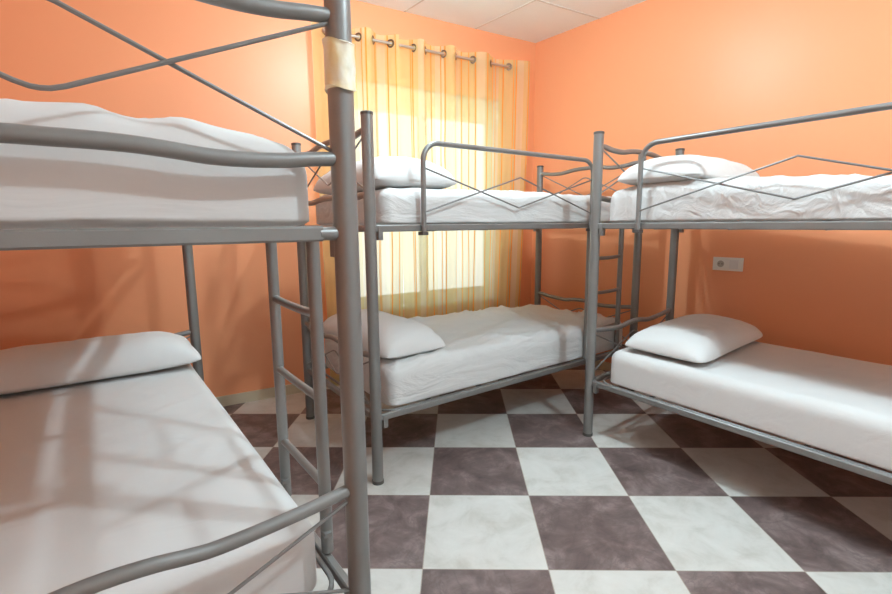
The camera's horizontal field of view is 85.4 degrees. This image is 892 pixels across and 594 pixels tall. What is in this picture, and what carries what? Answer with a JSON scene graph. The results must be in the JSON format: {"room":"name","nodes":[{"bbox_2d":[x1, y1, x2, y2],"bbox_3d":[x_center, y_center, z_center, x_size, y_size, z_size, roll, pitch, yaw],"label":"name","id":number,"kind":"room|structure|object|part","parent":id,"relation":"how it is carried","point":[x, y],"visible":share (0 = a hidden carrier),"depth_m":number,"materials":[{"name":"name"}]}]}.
{"room":"dormitory","nodes":[
{"label":"dormitory","id":0,"kind":"room"},
{"bbox_2d":[0,0,535,396],"bbox_3d":[-1.057,-0.700,3.502,4.244,2.798,0.200,-6,10,-30],"label":"wall","id":1,"kind":"structure","parent":0,"point":[47,295],"depth_m":3.01,"materials":[{"name":"orange paint"}]},
{"bbox_2d":[216,378,338,405],"bbox_3d":[-0.946,0.656,3.644,4.112,0.072,0.010,-6,10,-30],"label":"baseboard","id":2,"kind":"structure","parent":1,"relation":"attached to","point":[238,398],"depth_m":3.40,"materials":[{"name":"tile"}]},
{"bbox_2d":[322,27,509,67],"bbox_3d":[-0.103,-1.863,3.716,1.742,0.056,0.127,-6,10,-30],"label":"curtain rod","id":3,"kind":"object","parent":1,"relation":"attached to","point":[323,28],"visible":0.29,"depth_m":3.63,"materials":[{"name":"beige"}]},
{"bbox_2d":[311,22,403,384],"bbox_3d":[-0.609,-0.610,3.537,0.616,2.542,0.091,-5,10,-30],"label":"curtain","id":4,"kind":"object","parent":3,"relation":"hanging from","point":[377,79],"visible":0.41,"depth_m":3.51,"materials":[{"name":"yellow fabric"}]},
{"bbox_3d":[-0.097,-1.862,3.671,1.700,0.020,0.020,-6,10,-30],"label":"rod","id":5,"kind":"part","parent":3,"relation":"part of","materials":[{"name":"silver metal"}]},
{"bbox_2d":[399,39,529,318],"bbox_3d":[0.184,-0.687,4.006,1.196,2.542,0.096,-5,10,-30],"label":"curtain","id":6,"kind":"object","parent":3,"relation":"hanging from","point":[446,98],"visible":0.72,"depth_m":3.95,"materials":[{"name":"yellow fabric"}]},
{"bbox_2d":[357,0,645,42],"bbox_3d":[0.680,-1.829,1.190,5.136,0.100,5.551,-5,10,-30],"label":"ceiling","id":7,"kind":"structure","parent":0,"point":[537,21],"depth_m":3.65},
{"bbox_2d":[223,361,891,593],"bbox_3d":[0.703,1.036,1.624,5.136,0.100,5.551,-5,10,-30],"label":"floor","id":8,"kind":"structure","parent":0,"point":[502,490],"depth_m":2.14,"materials":[{"name":"tile"}]},
{"bbox_2d":[0,0,370,593],"bbox_3d":[-1.212,0.140,1.632,1.018,1.700,2.151,-7,11,-36],"label":"bunk bed","id":9,"kind":"object","parent":8,"relation":"on","point":[335,16],"visible":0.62,"depth_m":0.97,"materials":[{"name":"grey paint"}]},
{"bbox_2d":[0,98,308,228],"bbox_3d":[-1.218,-0.331,1.547,0.883,0.219,1.974,-7,11,-36],"label":"mattress","id":10,"kind":"object","parent":9,"relation":"on","point":[42,187],"visible":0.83,"depth_m":0.84,"materials":[{"name":"white fabric"}]},
{"bbox_2d":[0,364,316,593],"bbox_3d":[-1.222,0.552,1.682,0.866,0.198,1.938,-7,11,-36],"label":"mattress","id":11,"kind":"object","parent":9,"relation":"on","point":[97,476],"visible":0.84,"depth_m":1.28,"materials":[{"name":"white fabric"}]},
{"bbox_2d":[0,331,200,394],"bbox_3d":[-1.676,0.285,2.255,0.913,0.174,0.371,-7,11,-36],"label":"pillow","id":12,"kind":"object","parent":11,"relation":"on","point":[47,365],"visible":1,"depth_m":2.15,"materials":[{"name":"white fabric"}]},
{"bbox_3d":[-0.602,-0.370,0.707,0.936,0.317,0.029,-7,11,-36],"label":"footboard","id":13,"kind":"part","parent":9,"relation":"part of","materials":[{"name":"grey paint"}]},
{"bbox_3d":[-1.218,-0.210,1.580,0.980,0.034,2.118,-7,11,-36],"label":"bunk frame","id":14,"kind":"part","parent":9,"relation":"part of","materials":[{"name":"grey paint"}]},
{"bbox_3d":[-1.831,0.255,2.499,0.938,0.053,0.029,-7,11,-36],"label":"headboard","id":15,"kind":"part","parent":9,"relation":"part of","materials":[{"name":"grey paint"}]},
{"bbox_3d":[-1.446,-0.026,2.742,0.052,1.676,0.052,-5,10,-30],"label":"post","id":16,"kind":"part","parent":9,"relation":"part of","materials":[{"name":"grey metal"}]},
{"bbox_3d":[-0.595,0.496,0.839,0.938,0.053,0.029,-7,11,-36],"label":"footboard","id":17,"kind":"part","parent":9,"relation":"part of","materials":[{"name":"grey paint"}]},
{"bbox_3d":[-0.529,0.230,1.529,0.033,0.858,0.033,-5,10,-30],"label":"ladder rail","id":18,"kind":"part","parent":9,"relation":"part of","materials":[{"name":"grey metal"}]},
{"bbox_3d":[-0.328,0.269,1.258,0.033,0.858,0.033,-5,10,-30],"label":"ladder rail","id":19,"kind":"part","parent":9,"relation":"part of","materials":[{"name":"grey metal"}]},
{"bbox_3d":[-1.211,0.663,1.712,0.980,0.034,2.118,-7,11,-36],"label":"bunk frame","id":20,"kind":"part","parent":9,"relation":"part of","materials":[{"name":"grey paint"}]},
{"bbox_3d":[-0.210,0.215,1.081,0.052,1.676,0.052,-5,10,-30],"label":"post","id":21,"kind":"part","parent":9,"relation":"part of","materials":[{"name":"grey metal"}]},
{"bbox_2d":[291,110,645,485],"bbox_3d":[0.237,-0.107,3.187,2.174,1.700,1.021,-7,11,-36],"label":"bunk bed","id":22,"kind":"object","parent":8,"relation":"on","point":[373,232],"visible":0.57,"depth_m":2.55,"materials":[{"name":"grey paint"}]},
{"bbox_3d":[-0.875,-0.065,2.968,0.052,1.676,0.052,-5,10,-30],"label":"post","id":23,"kind":"part","parent":22,"relation":"part of","materials":[{"name":"grey metal"}]},
{"bbox_3d":[-0.609,-0.639,2.482,0.029,0.317,0.936,-6,10,-34],"label":"headboard","id":24,"kind":"part","parent":22,"relation":"part of","materials":[{"name":"grey paint"}]},
{"bbox_3d":[-0.602,0.228,2.614,0.029,0.053,0.938,-6,10,-34],"label":"headboard","id":25,"kind":"part","parent":22,"relation":"part of","materials":[{"name":"grey paint"}]},
{"bbox_3d":[-0.332,0.049,2.188,0.052,1.676,0.052,-5,10,-30],"label":"post","id":26,"kind":"part","parent":22,"relation":"part of","materials":[{"name":"grey metal"}]},
{"bbox_3d":[0.232,-0.458,3.137,2.144,0.034,0.979,-7,11,-36],"label":"bunk frame","id":27,"kind":"part","parent":22,"relation":"part of","materials":[{"name":"grey paint"}]},
{"bbox_2d":[316,187,613,224],"bbox_3d":[0.236,-0.567,3.117,1.967,0.192,0.909,-7,11,-36],"label":"mattress","id":28,"kind":"object","parent":22,"relation":"on","point":[394,206],"visible":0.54,"depth_m":2.53,"materials":[{"name":"white fabric"}]},
{"bbox_2d":[313,156,456,194],"bbox_3d":[-0.371,-0.663,2.683,0.487,0.192,0.896,-6,10,-34],"label":"pillow","id":29,"kind":"object","parent":28,"relation":"on","point":[390,172],"visible":0.53,"depth_m":2.34,"materials":[{"name":"white fabric"}]},
{"bbox_3d":[0.239,0.415,3.269,2.144,0.034,0.979,-7,11,-36],"label":"bunk frame","id":30,"kind":"part","parent":22,"relation":"part of","materials":[{"name":"grey paint"}]},
{"bbox_2d":[325,304,622,405],"bbox_3d":[0.249,0.270,3.248,1.952,0.264,0.909,-7,11,-36],"label":"mattress","id":31,"kind":"object","parent":22,"relation":"on","point":[489,344],"visible":0.66,"depth_m":2.84,"materials":[{"name":"white fabric"}]},
{"bbox_2d":[323,309,444,358],"bbox_3d":[-0.397,0.182,2.787,0.395,0.174,0.870,-7,11,-37],"label":"pillow","id":32,"kind":"object","parent":31,"relation":"on","point":[399,336],"visible":0.59,"depth_m":2.50,"materials":[{"name":"white fabric"}]},
{"bbox_3d":[0.800,-0.265,4.193,0.052,1.676,0.052,-5,10,-30],"label":"post","id":33,"kind":"part","parent":22,"relation":"part of","materials":[{"name":"grey metal"}]},
{"bbox_3d":[1.074,0.028,3.838,0.029,0.053,0.938,-6,10,-34],"label":"footboard","id":34,"kind":"part","parent":22,"relation":"part of","materials":[{"name":"grey paint"}]},
{"bbox_3d":[0.908,-0.020,3.100,0.033,0.858,0.033,-5,10,-30],"label":"ladder rail","id":35,"kind":"part","parent":22,"relation":"part of","materials":[{"name":"grey metal"}]},
{"bbox_3d":[1.067,-0.839,3.707,0.029,0.317,0.936,-6,10,-34],"label":"footboard","id":36,"kind":"part","parent":22,"relation":"part of","materials":[{"name":"grey paint"}]},
{"bbox_3d":[1.182,-0.052,3.300,0.033,0.858,0.033,-5,10,-30],"label":"ladder rail","id":37,"kind":"part","parent":22,"relation":"part of","materials":[{"name":"grey metal"}]},
{"bbox_3d":[1.344,-0.151,3.412,0.052,1.676,0.052,-5,10,-30],"label":"post","id":38,"kind":"part","parent":22,"relation":"part of","materials":[{"name":"grey metal"}]},
{"bbox_2d":[583,102,891,484],"bbox_3d":[1.767,0.038,2.143,1.017,1.700,2.244,-6,10,-34],"label":"bunk bed","id":39,"kind":"object","parent":8,"relation":"on","point":[597,229],"visible":0.69,"depth_m":2.29,"materials":[{"name":"grey paint"}]},
{"bbox_3d":[0.819,-0.037,2.689,0.052,1.676,0.052,-5,10,-30],"label":"post","id":40,"kind":"part","parent":39,"relation":"part of","materials":[{"name":"grey metal"}]},
{"bbox_3d":[1.177,-0.717,2.901,0.937,0.317,0.029,-8,11,-40],"label":"headboard","id":41,"kind":"part","parent":39,"relation":"part of","materials":[{"name":"grey paint"}]},
{"bbox_3d":[1.185,0.149,3.032,0.939,0.053,0.029,-8,11,-40],"label":"headboard","id":42,"kind":"part","parent":39,"relation":"part of","materials":[{"name":"grey paint"}]},
{"bbox_3d":[1.547,-0.136,3.304,0.052,1.676,0.052,-5,10,-30],"label":"post","id":43,"kind":"part","parent":39,"relation":"part of","materials":[{"name":"grey metal"}]},
{"bbox_3d":[1.775,0.561,2.225,0.975,0.034,2.212,-6,10,-34],"label":"bunk frame","id":44,"kind":"part","parent":39,"relation":"part of","materials":[{"name":"grey paint"}]},
{"bbox_3d":[1.768,-0.312,2.092,0.975,0.034,2.212,-6,10,-34],"label":"bunk frame","id":45,"kind":"part","parent":39,"relation":"part of","materials":[{"name":"grey paint"}]},
{"bbox_2d":[610,174,891,222],"bbox_3d":[1.758,-0.442,2.075,0.905,0.233,2.046,-6,10,-34],"label":"mattress","id":46,"kind":"object","parent":39,"relation":"on","point":[869,200],"visible":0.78,"depth_m":1.97,"materials":[{"name":"white fabric"}]},
{"bbox_2d":[617,155,759,185],"bbox_3d":[1.334,-0.667,2.607,0.920,0.160,0.447,-8,11,-40],"label":"pillow","id":47,"kind":"object","parent":46,"relation":"on","point":[695,166],"visible":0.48,"depth_m":2.32,"materials":[{"name":"white fabric"}]},
{"bbox_2d":[611,341,891,470],"bbox_3d":[1.779,0.452,2.190,0.905,0.196,1.996,-6,10,-34],"label":"mattress","id":48,"kind":"object","parent":39,"relation":"on","point":[838,405],"visible":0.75,"depth_m":2.13,"materials":[{"name":"white fabric"}]},
{"bbox_2d":[625,314,762,362],"bbox_3d":[1.413,0.202,2.722,0.909,0.149,0.448,-8,11,-40],"label":"pillow","id":49,"kind":"object","parent":48,"relation":"on","point":[696,338],"visible":1,"depth_m":2.51,"materials":[{"name":"white fabric"}]},
{"bbox_2d":[531,0,891,365],"bbox_3d":[2.488,-0.574,2.481,0.120,2.798,5.670,-7,11,-38],"label":"wall","id":50,"kind":"structure","parent":0,"point":[642,73],"depth_m":3.10,"materials":[{"name":"orange paint"}]},
{"bbox_2d":[403,0,599,28],"bbox_3d":[0.671,-1.776,1.176,4.859,0.004,5.285,-5,10,-30],"label":"trim","id":51,"kind":"structure","parent":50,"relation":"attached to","point":[421,0],"depth_m":3.60,"materials":[{"name":"grey paint"}]},
{"bbox_2d":[570,357,610,370],"bbox_3d":[2.472,0.784,2.615,0.010,0.072,5.348,-7,11,-38],"label":"baseboard","id":52,"kind":"structure","parent":50,"relation":"attached to","point":[606,366],"depth_m":4.05,"materials":[{"name":"tile"}]},
{"bbox_2d":[713,257,743,271],"bbox_3d":[1.873,-0.219,3.213,0.016,0.088,0.186,-7,11,-38],"label":"wall socket","id":53,"kind":"object","parent":50,"relation":"attached to","point":[719,263],"visible":1,"depth_m":3.21,"materials":[{"name":"white plastic"}]},
{"bbox_2d":[716,259,724,267],"bbox_3d":[1.845,-0.223,3.243,0.006,0.058,0.058,-7,11,-38],"label":"outlet","id":54,"kind":"object","parent":53,"relation":"attached to","point":[720,263],"depth_m":3.24,"materials":[{"name":"grey plastic"}]}
]}

